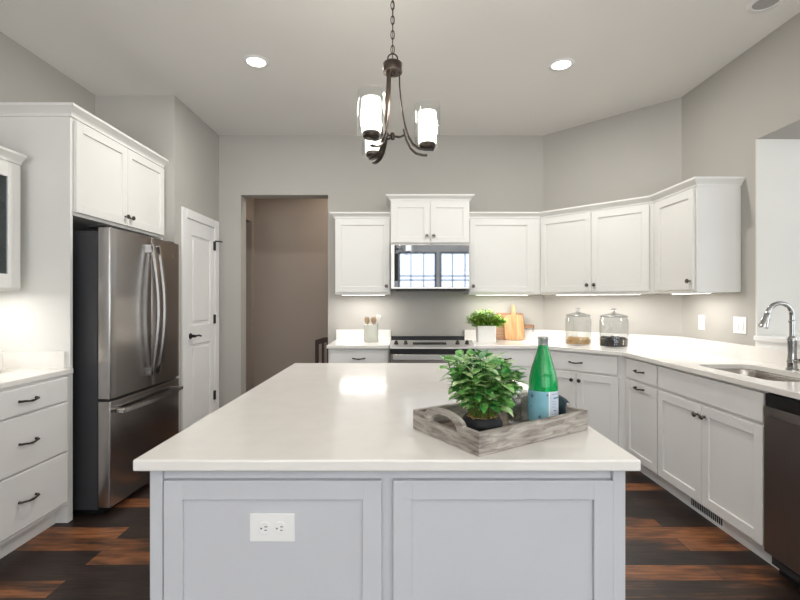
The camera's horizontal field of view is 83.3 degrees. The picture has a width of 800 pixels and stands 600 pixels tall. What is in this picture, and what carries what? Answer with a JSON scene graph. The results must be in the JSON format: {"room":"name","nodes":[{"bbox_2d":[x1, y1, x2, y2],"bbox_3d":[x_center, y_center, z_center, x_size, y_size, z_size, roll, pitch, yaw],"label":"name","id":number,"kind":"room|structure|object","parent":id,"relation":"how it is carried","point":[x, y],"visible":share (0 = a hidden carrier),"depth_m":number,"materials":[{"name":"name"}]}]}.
{"room":"kitchen","nodes":[
{"label":"kitchen","id":0,"kind":"room"},
{"bbox_2d":[0,32,94,125],"bbox_3d":[-2.590,-0.190,-0.482,0.120,3.020,8.435,0,0,0],"label":"wall","id":1,"kind":"structure","parent":0,"point":[24,76],"depth_m":3.10,"materials":[{"name":"paint"}]},
{"bbox_2d":[0,146,26,290],"bbox_3d":[-2.357,-0.449,2.224,0.347,0.788,0.822,0,0,0],"label":"upper cabinet","id":2,"kind":"object","parent":1,"relation":"attached to","point":[10,160],"visible":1,"depth_m":2.57,"materials":[{"name":"paint"}]},
{"bbox_2d":[2,351,65,368],"bbox_3d":[-2.260,0.356,2.067,0.539,0.100,1.234,0,0,0],"label":"backsplash","id":3,"kind":"structure","parent":1,"relation":"attached to","point":[12,359],"depth_m":2.66,"materials":[{"name":"white stone"}]},
{"bbox_2d":[95,95,218,431],"bbox_3d":[-2.261,-0.190,4.272,0.778,3.020,1.075,0,0,0],"label":"wall","id":4,"kind":"structure","parent":0,"point":[163,124],"depth_m":3.75,"materials":[{"name":"paint"}]},
{"bbox_2d":[0,102,168,239],"bbox_3d":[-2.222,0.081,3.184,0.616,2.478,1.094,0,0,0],"label":"upper cabinet","id":5,"kind":"object","parent":4,"relation":"attached to","point":[115,186],"visible":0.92,"depth_m":3.03,"materials":[{"name":"paint"}]},
{"bbox_2d":[181,206,218,430],"bbox_3d":[-1.923,0.260,4.232,0.138,2.120,0.775,0,0,0],"label":"trim","id":6,"kind":"structure","parent":4,"relation":"attached to","point":[186,213],"depth_m":3.91,"materials":[{"name":"paint"}]},
{"bbox_2d":[187,219,222,427],"bbox_3d":[-1.854,0.300,4.256,0.108,2.023,0.644,0,0,0],"label":"door","id":7,"kind":"structure","parent":4,"relation":"in","point":[201,245],"depth_m":4.18,"materials":[{"name":"paint"}]},
{"bbox_2d":[246,198,327,391],"bbox_3d":[-0.190,-0.190,5.355,4.580,3.020,1.090,0,0,0],"label":"wall","id":8,"kind":"structure","parent":0,"point":[287,238],"depth_m":5.80,"materials":[{"name":"paint"}]},
{"bbox_2d":[219,135,542,407],"bbox_3d":[-0.146,-0.190,4.730,3.452,3.020,0.160,0,0,0],"label":"wall","id":9,"kind":"structure","parent":0,"point":[504,173],"depth_m":4.65,"materials":[{"name":"paint"}]},
{"bbox_2d":[330,212,390,294],"bbox_3d":[-0.382,-0.449,4.471,0.575,0.788,0.358,0,0,0],"label":"upper cabinet","id":10,"kind":"object","parent":9,"relation":"attached to","point":[362,239],"visible":1,"depth_m":4.33,"materials":[{"name":"paint"}]},
{"bbox_2d":[341,294,385,294],"bbox_3d":[-0.358,-0.050,4.425,0.440,0.009,0.040,0,0,0],"label":"light","id":11,"kind":"object","parent":10,"relation":"attached to","point":[341,294],"visible":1,"depth_m":4.41,"materials":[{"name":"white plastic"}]},
{"bbox_2d":[336,330,390,338],"bbox_3d":[-0.376,0.356,4.639,0.565,0.100,0.020,0,0,0],"label":"backsplash","id":12,"kind":"structure","parent":9,"relation":"attached to","point":[340,334],"depth_m":4.63,"materials":[{"name":"white stone"}]},
{"bbox_2d":[386,194,474,243],"bbox_3d":[0.286,-0.763,4.444,0.836,0.473,0.412,0,0,0],"label":"upper cabinet","id":13,"kind":"object","parent":9,"relation":"attached to","point":[415,218],"visible":0.98,"depth_m":4.27,"materials":[{"name":"paint"}]},
{"bbox_2d":[391,244,469,290],"bbox_3d":[0.286,-0.306,4.446,0.748,0.437,0.403,0,0,0],"label":"microwave","id":14,"kind":"object","parent":13,"relation":"attached to","point":[414,267],"visible":1,"depth_m":4.25,"materials":[{"name":"metal"}]},
{"bbox_2d":[464,212,539,294],"bbox_3d":[1.009,-0.449,4.471,0.687,0.788,0.356,0,0,0],"label":"upper cabinet","id":15,"kind":"object","parent":9,"relation":"attached to","point":[504,246],"visible":0.95,"depth_m":4.33,"materials":[{"name":"paint"}]},
{"bbox_2d":[475,294,528,294],"bbox_3d":[1.000,-0.050,4.425,0.520,0.009,0.040,0,0,0],"label":"light","id":16,"kind":"object","parent":15,"relation":"attached to","point":[475,294],"visible":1,"depth_m":4.41,"materials":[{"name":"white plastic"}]},
{"bbox_2d":[0,0,799,134],"bbox_3d":[1.200,-1.750,0.750,8.800,0.100,10.900,0,0,0],"label":"ceiling","id":17,"kind":"structure","parent":0,"point":[481,65],"depth_m":3.07,"materials":[{"name":"paint"}]},
{"bbox_2d":[242,55,269,68],"bbox_3d":[-1.025,-1.697,3.210,0.188,0.006,0.188,0,0,0],"label":"recessed light","id":18,"kind":"object","parent":17,"relation":"in","point":[254,61],"visible":1,"depth_m":3.20,"materials":[{"name":"paint"}]},
{"bbox_2d":[362,0,435,163],"bbox_3d":[0.000,-1.173,2.018,0.368,1.053,0.378,0,0,0],"label":"chandelier","id":19,"kind":"object","parent":17,"relation":"hanging from","point":[375,134],"visible":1,"depth_m":1.99,"materials":[{"name":"white glass"}]},
{"bbox_2d":[548,58,574,70],"bbox_3d":[1.165,-1.697,3.250,0.188,0.006,0.188,0,0,0],"label":"recessed light","id":20,"kind":"object","parent":17,"relation":"in","point":[561,64],"visible":1,"depth_m":3.24,"materials":[{"name":"paint"}]},
{"bbox_2d":[745,0,784,12],"bbox_3d":[2.090,-1.697,2.570,0.188,0.006,0.188,0,0,0],"label":"recessed light","id":21,"kind":"object","parent":17,"relation":"in","point":[755,6],"visible":1,"depth_m":2.59,"materials":[{"name":"paint"}]},
{"bbox_2d":[0,471,799,599],"bbox_3d":[1.200,1.345,0.750,8.800,0.050,10.900,0,0,0],"label":"floor","id":22,"kind":"structure","parent":0,"point":[673,552],"depth_m":2.30,"materials":[{"name":"brown wood"}]},
{"bbox_2d":[0,374,69,558],"bbox_3d":[-2.220,0.878,2.365,0.616,0.883,0.639,0,0,0],"label":"base cabinet","id":23,"kind":"object","parent":22,"relation":"on","point":[34,416],"visible":1,"depth_m":2.40,"materials":[{"name":"paint"}]},
{"bbox_2d":[0,351,72,388],"bbox_3d":[-2.238,0.371,2.067,0.582,0.130,1.234,0,0,0],"label":"countertop","id":24,"kind":"structure","parent":23,"relation":"on","point":[19,367],"depth_m":2.66,"materials":[{"name":"white stone"}]},
{"bbox_2d":[0,349,3,369],"bbox_3d":[-2.300,0.312,2.470,0.188,0.188,0.188,0,0,0],"label":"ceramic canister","id":25,"kind":"object","parent":24,"relation":"on","point":[1,352],"visible":1,"depth_m":2.50,"materials":[{"name":"white ceramic"}]},
{"bbox_2d":[0,117,72,520],"bbox_3d":[-2.248,0.113,2.695,0.561,2.415,0.020,0,0,0],"label":"end panel","id":26,"kind":"object","parent":22,"relation":"on","point":[38,316],"visible":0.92,"depth_m":2.69,"materials":[{"name":"paint"}]},
{"bbox_2d":[73,225,182,513],"bbox_3d":[-2.079,0.429,3.185,0.801,1.782,0.860,0,0,0],"label":"refrigerator","id":27,"kind":"object","parent":22,"relation":"on","point":[126,388],"visible":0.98,"depth_m":2.83,"materials":[{"name":"silver metal"}]},
{"bbox_2d":[315,337,327,362],"bbox_3d":[-0.787,0.876,5.503,0.420,0.889,0.435,0,0,0],"label":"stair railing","id":28,"kind":"object","parent":22,"relation":"on","point":[322,341],"visible":0.07,"depth_m":5.29,"materials":[{"name":"brown wood"}]},
{"bbox_2d":[329,349,389,362],"bbox_3d":[-0.370,0.878,4.332,0.549,0.883,0.633,0,0,0],"label":"base cabinet","id":29,"kind":"object","parent":22,"relation":"on","point":[335,355],"visible":0.12,"depth_m":4.05,"materials":[{"name":"paint"}]},
{"bbox_2d":[327,330,390,348],"bbox_3d":[-0.376,0.371,4.340,0.565,0.130,0.619,0,0,0],"label":"countertop","id":30,"kind":"structure","parent":29,"relation":"on","point":[345,339],"depth_m":4.40,"materials":[{"name":"white stone"}]},
{"bbox_2d":[364,324,377,341],"bbox_3d":[-0.281,0.323,4.380,0.140,0.166,0.140,0,0,0],"label":"utensil crock","id":31,"kind":"object","parent":30,"relation":"on","point":[370,330],"visible":1,"depth_m":4.32,"materials":[{"name":"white ceramic"}]},
{"bbox_2d":[364,317,369,324],"bbox_3d":[-0.318,0.277,4.364,0.054,0.233,0.019,0,0,0],"label":"wooden spoon","id":32,"kind":"object","parent":31,"relation":"in","point":[367,319],"visible":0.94,"depth_m":4.36,"materials":[{"name":"brown wood"}]},
{"bbox_2d":[371,317,375,324],"bbox_3d":[-0.255,0.277,4.364,0.054,0.234,0.019,0,0,0],"label":"wooden spoon","id":33,"kind":"object","parent":31,"relation":"in","point":[373,319],"visible":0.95,"depth_m":4.36,"materials":[{"name":"brown wood"}]},
{"bbox_2d":[376,315,380,324],"bbox_3d":[-0.231,0.269,4.396,0.091,0.253,0.011,0,0,0],"label":"spatula","id":34,"kind":"object","parent":31,"relation":"in","point":[378,317],"visible":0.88,"depth_m":4.39,"materials":[{"name":"white plastic"}]},
{"bbox_2d":[133,363,640,599],"bbox_3d":[-0.034,0.863,2.021,1.293,0.914,1.758,0,0,0],"label":"kitchen island","id":35,"kind":"object","parent":22,"relation":"on","point":[384,508],"visible":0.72,"depth_m":1.18,"materials":[{"name":"grey paint"}]},
{"bbox_2d":[250,513,294,541],"bbox_3d":[-0.335,0.596,1.178,0.118,0.074,0.009,0,0,0],"label":"outlet plate","id":36,"kind":"object","parent":35,"relation":"attached to","point":[264,527],"visible":1,"depth_m":1.18,"materials":[{"name":"white plastic"}]},
{"bbox_2d":[258,522,270,534],"bbox_3d":[-0.355,0.596,1.176,0.033,0.033,0.004,0,0,0],"label":"receptacle","id":37,"kind":"object","parent":36,"relation":"attached to","point":[264,528],"depth_m":1.17,"materials":[{"name":"white plastic"}]},
{"bbox_2d":[273,522,285,534],"bbox_3d":[-0.314,0.596,1.176,0.033,0.033,0.004,0,0,0],"label":"receptacle","id":38,"kind":"object","parent":36,"relation":"attached to","point":[279,528],"depth_m":1.17,"materials":[{"name":"white plastic"}]},
{"bbox_2d":[133,363,640,470],"bbox_3d":[-0.034,0.421,2.021,1.293,0.030,1.758,0,0,0],"label":"island countertop","id":39,"kind":"structure","parent":35,"relation":"on","point":[305,416],"depth_m":1.34,"materials":[{"name":"white stone"}]},
{"bbox_2d":[413,394,587,455],"bbox_3d":[0.315,0.360,1.415,0.455,0.090,0.305,0,0,-33],"label":"serving tray","id":40,"kind":"object","parent":39,"relation":"on","point":[445,422],"visible":0.73,"depth_m":1.30,"materials":[{"name":"grey wood"}]},
{"bbox_2d":[438,349,527,431],"bbox_3d":[0.247,0.269,1.337,0.272,0.253,0.262,0,0,0],"label":"potted plant","id":41,"kind":"object","parent":40,"relation":"on","point":[479,390],"visible":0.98,"depth_m":1.29,"materials":[{"name":"green plant"}]},
{"bbox_2d":[506,395,523,423],"bbox_3d":[0.357,0.347,1.405,0.058,0.098,0.058,0,0,0],"label":"drinking glass","id":42,"kind":"object","parent":40,"relation":"on","point":[509,421],"visible":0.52,"depth_m":1.41,"materials":[{"name":"clear glass"}]},
{"bbox_2d":[513,389,528,422],"bbox_3d":[0.398,0.347,1.475,0.060,0.098,0.060,0,0,0],"label":"drinking glass","id":43,"kind":"object","parent":40,"relation":"on","point":[516,416],"visible":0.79,"depth_m":1.48,"materials":[{"name":"clear glass"}]},
{"bbox_2d":[528,336,558,420],"bbox_3d":[0.466,0.258,1.465,0.094,0.276,0.094,0,0,8],"label":"glass bottle","id":44,"kind":"object","parent":40,"relation":"on","point":[543,392],"visible":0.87,"depth_m":1.43,"materials":[{"name":"green glass"}]},
{"bbox_2d":[559,395,569,414],"bbox_3d":[0.505,0.351,1.525,0.030,0.078,0.150,0,0,-32],"label":"cloth napkin","id":45,"kind":"object","parent":40,"relation":"on","point":[562,401],"visible":0.22,"depth_m":1.47,"materials":[{"name":"fabric"}]},
{"bbox_2d":[390,336,474,362],"bbox_3d":[0.286,0.839,4.291,0.750,0.963,0.710,0,0,0],"label":"range","id":46,"kind":"object","parent":22,"relation":"on","point":[403,349],"visible":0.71,"depth_m":3.99,"materials":[{"name":"silver glass"}]},
{"bbox_2d":[391,339,464,339],"bbox_3d":[0.286,0.408,4.333,0.750,0.013,0.535,0,0,0],"label":"cooktop","id":47,"kind":"object","parent":46,"relation":"in","point":[391,339],"depth_m":4.58,"materials":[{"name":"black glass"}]},
{"bbox_2d":[474,349,536,384],"bbox_3d":[0.953,0.878,4.332,0.571,0.883,0.633,0,0,0],"label":"base cabinet","id":48,"kind":"object","parent":22,"relation":"on","point":[524,358],"visible":0.2,"depth_m":4.05,"materials":[{"name":"paint"}]},
{"bbox_2d":[549,350,626,449],"bbox_3d":[1.694,0.878,3.984,0.631,0.883,1.236,0,0,-45],"label":"base cabinet","id":49,"kind":"object","parent":22,"relation":"on","point":[594,383],"visible":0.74,"depth_m":3.67,"materials":[{"name":"paint"}]},
{"bbox_2d":[464,330,799,399],"bbox_3d":[1.512,0.371,3.084,1.694,0.130,3.129,0,0,0],"label":"countertop","id":50,"kind":"structure","parent":49,"relation":"on","point":[703,357],"depth_m":3.26,"materials":[{"name":"white stone"}]},
{"bbox_2d":[464,309,509,341],"bbox_3d":[0.838,0.243,4.372,0.431,0.324,0.264,0,0,0],"label":"planter","id":51,"kind":"object","parent":50,"relation":"on","point":[486,327],"visible":1,"depth_m":4.31,"materials":[{"name":"white ceramic"}]},
{"bbox_2d":[504,305,523,339],"bbox_3d":[1.153,0.226,4.566,0.195,0.356,0.089,0,0,0],"label":"cutting board","id":52,"kind":"object","parent":50,"relation":"on","point":[513,330],"visible":0.98,"depth_m":4.55,"materials":[{"name":"brown wood"}]},
{"bbox_2d":[495,313,534,339],"bbox_3d":[1.172,0.267,4.585,0.395,0.274,0.061,0,0,0],"label":"cutting board","id":53,"kind":"object","parent":50,"relation":"on","point":[500,330],"visible":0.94,"depth_m":4.57,"materials":[{"name":"brown wood"}]},
{"bbox_2d":[565,313,591,344],"bbox_3d":[1.618,0.237,4.087,0.224,0.338,0.224,0,0,0],"label":"glass jar","id":54,"kind":"object","parent":50,"relation":"on","point":[579,340],"visible":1,"depth_m":4.02,"materials":[{"name":"clear glass"}]},
{"bbox_2d":[600,313,627,346],"bbox_3d":[1.838,0.237,3.868,0.232,0.338,0.232,0,0,0],"label":"glass jar","id":55,"kind":"object","parent":50,"relation":"on","point":[612,341],"visible":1,"depth_m":3.79,"materials":[{"name":"clear glass"}]},
{"bbox_2d":[718,369,799,381],"bbox_3d":[2.038,0.530,2.545,0.395,0.184,0.650,0,0,0],"label":"sink","id":56,"kind":"object","parent":50,"relation":"in","point":[748,372],"visible":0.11,"depth_m":2.74,"materials":[{"name":"metal"}]},
{"bbox_2d":[758,301,799,370],"bbox_3d":[2.193,0.206,2.564,0.223,0.399,0.154,0,0,0],"label":"faucet","id":57,"kind":"object","parent":50,"relation":"on","point":[792,361],"visible":1,"depth_m":2.60,"materials":[{"name":"silver metal"}]},
{"bbox_2d":[626,357,669,491],"bbox_3d":[2.042,0.878,3.305,0.633,0.883,0.450,0,0,0],"label":"base cabinet","id":58,"kind":"object","parent":22,"relation":"on","point":[642,388],"visible":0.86,"depth_m":3.27,"materials":[{"name":"paint"}]},
{"bbox_2d":[658,365,778,569],"bbox_3d":[2.043,0.878,2.627,0.630,0.883,0.903,0,0,0],"label":"base cabinet","id":59,"kind":"object","parent":22,"relation":"on","point":[711,430],"visible":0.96,"depth_m":2.52,"materials":[{"name":"paint"}]},
{"bbox_2d":[690,497,724,529],"bbox_3d":[1.847,1.265,2.715,0.006,0.084,0.310,0,0,0],"label":"floor register","id":60,"kind":"object","parent":59,"relation":"attached to","point":[693,503],"visible":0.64,"depth_m":2.70,"materials":[{"name":"paint"}]},
{"bbox_2d":[764,393,799,587],"bbox_3d":[2.041,0.880,1.867,0.619,0.880,0.609,0,0,0],"label":"dishwasher","id":61,"kind":"object","parent":22,"relation":"on","point":[781,413],"visible":0.93,"depth_m":2.06,"materials":[{"name":"metal"}]},
{"bbox_2d":[543,97,681,336],"bbox_3d":[1.962,-0.190,4.253,1.344,3.020,0.120,0,0,45],"label":"wall","id":62,"kind":"structure","parent":0,"point":[635,153],"depth_m":4.14,"materials":[{"name":"paint"}]},
{"bbox_2d":[540,195,669,294],"bbox_3d":[1.792,-0.449,4.082,1.238,0.788,0.354,0,0,45],"label":"upper cabinet","id":63,"kind":"object","parent":62,"relation":"attached to","point":[604,247],"visible":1,"depth_m":3.94,"materials":[{"name":"paint"}]},
{"bbox_2d":[555,294,639,294],"bbox_3d":[1.761,-0.050,4.051,0.750,0.009,0.040,0,0,45],"label":"light","id":64,"kind":"object","parent":63,"relation":"attached to","point":[555,294],"visible":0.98,"depth_m":4.02,"materials":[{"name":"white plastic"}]},
{"bbox_2d":[464,330,799,368],"bbox_3d":[1.978,0.356,3.335,1.084,0.100,3.558,0,0,-28],"label":"backsplash","id":65,"kind":"structure","parent":62,"relation":"attached to","point":[778,357],"depth_m":3.66,"materials":[{"name":"white stone"}]},
{"bbox_2d":[682,12,799,345],"bbox_3d":[2.520,-0.190,2.240,0.320,3.020,3.260,0,0,0],"label":"wall","id":66,"kind":"structure","parent":0,"point":[756,95],"depth_m":3.10,"materials":[{"name":"paint"}]},
{"bbox_2d":[650,177,745,292],"bbox_3d":[2.181,-0.449,3.358,0.358,0.788,0.572,0,0,0],"label":"upper cabinet","id":67,"kind":"object","parent":66,"relation":"attached to","point":[697,230],"visible":0.97,"depth_m":3.11,"materials":[{"name":"paint"}]},
{"bbox_2d":[670,292,711,293],"bbox_3d":[2.165,-0.050,3.360,0.040,0.009,0.420,0,0,0],"label":"light","id":68,"kind":"object","parent":67,"relation":"attached to","point":[695,292],"visible":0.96,"depth_m":3.26,"materials":[{"name":"white plastic"}]},
{"bbox_2d":[699,315,704,329],"bbox_3d":[2.356,0.175,3.515,0.008,0.115,0.070,0,0,0],"label":"outlet plate","id":69,"kind":"object","parent":66,"relation":"attached to","point":[701,317],"visible":1,"depth_m":3.51,"materials":[{"name":"white plastic"}]},
{"bbox_2d":[733,317,746,333],"bbox_3d":[2.355,0.175,3.120,0.008,0.115,0.118,0,0,0],"label":"switch plate","id":70,"kind":"object","parent":66,"relation":"attached to","point":[739,323],"visible":1,"depth_m":3.11,"materials":[{"name":"white plastic"}]},
{"bbox_2d":[754,336,799,351],"bbox_3d":[2.498,0.275,1.863,0.325,0.080,2.225,0,0,0],"label":"trim","id":71,"kind":"structure","parent":66,"relation":"attached to","point":[774,342],"depth_m":2.83,"materials":[{"name":"paint"}]},
{"bbox_2d":[756,139,799,335],"bbox_3d":[3.980,-0.190,2.981,3.240,3.020,0.012,0,0,0],"label":"wall","id":72,"kind":"structure","parent":0,"point":[777,160],"depth_m":2.98,"materials":[{"name":"paint"}]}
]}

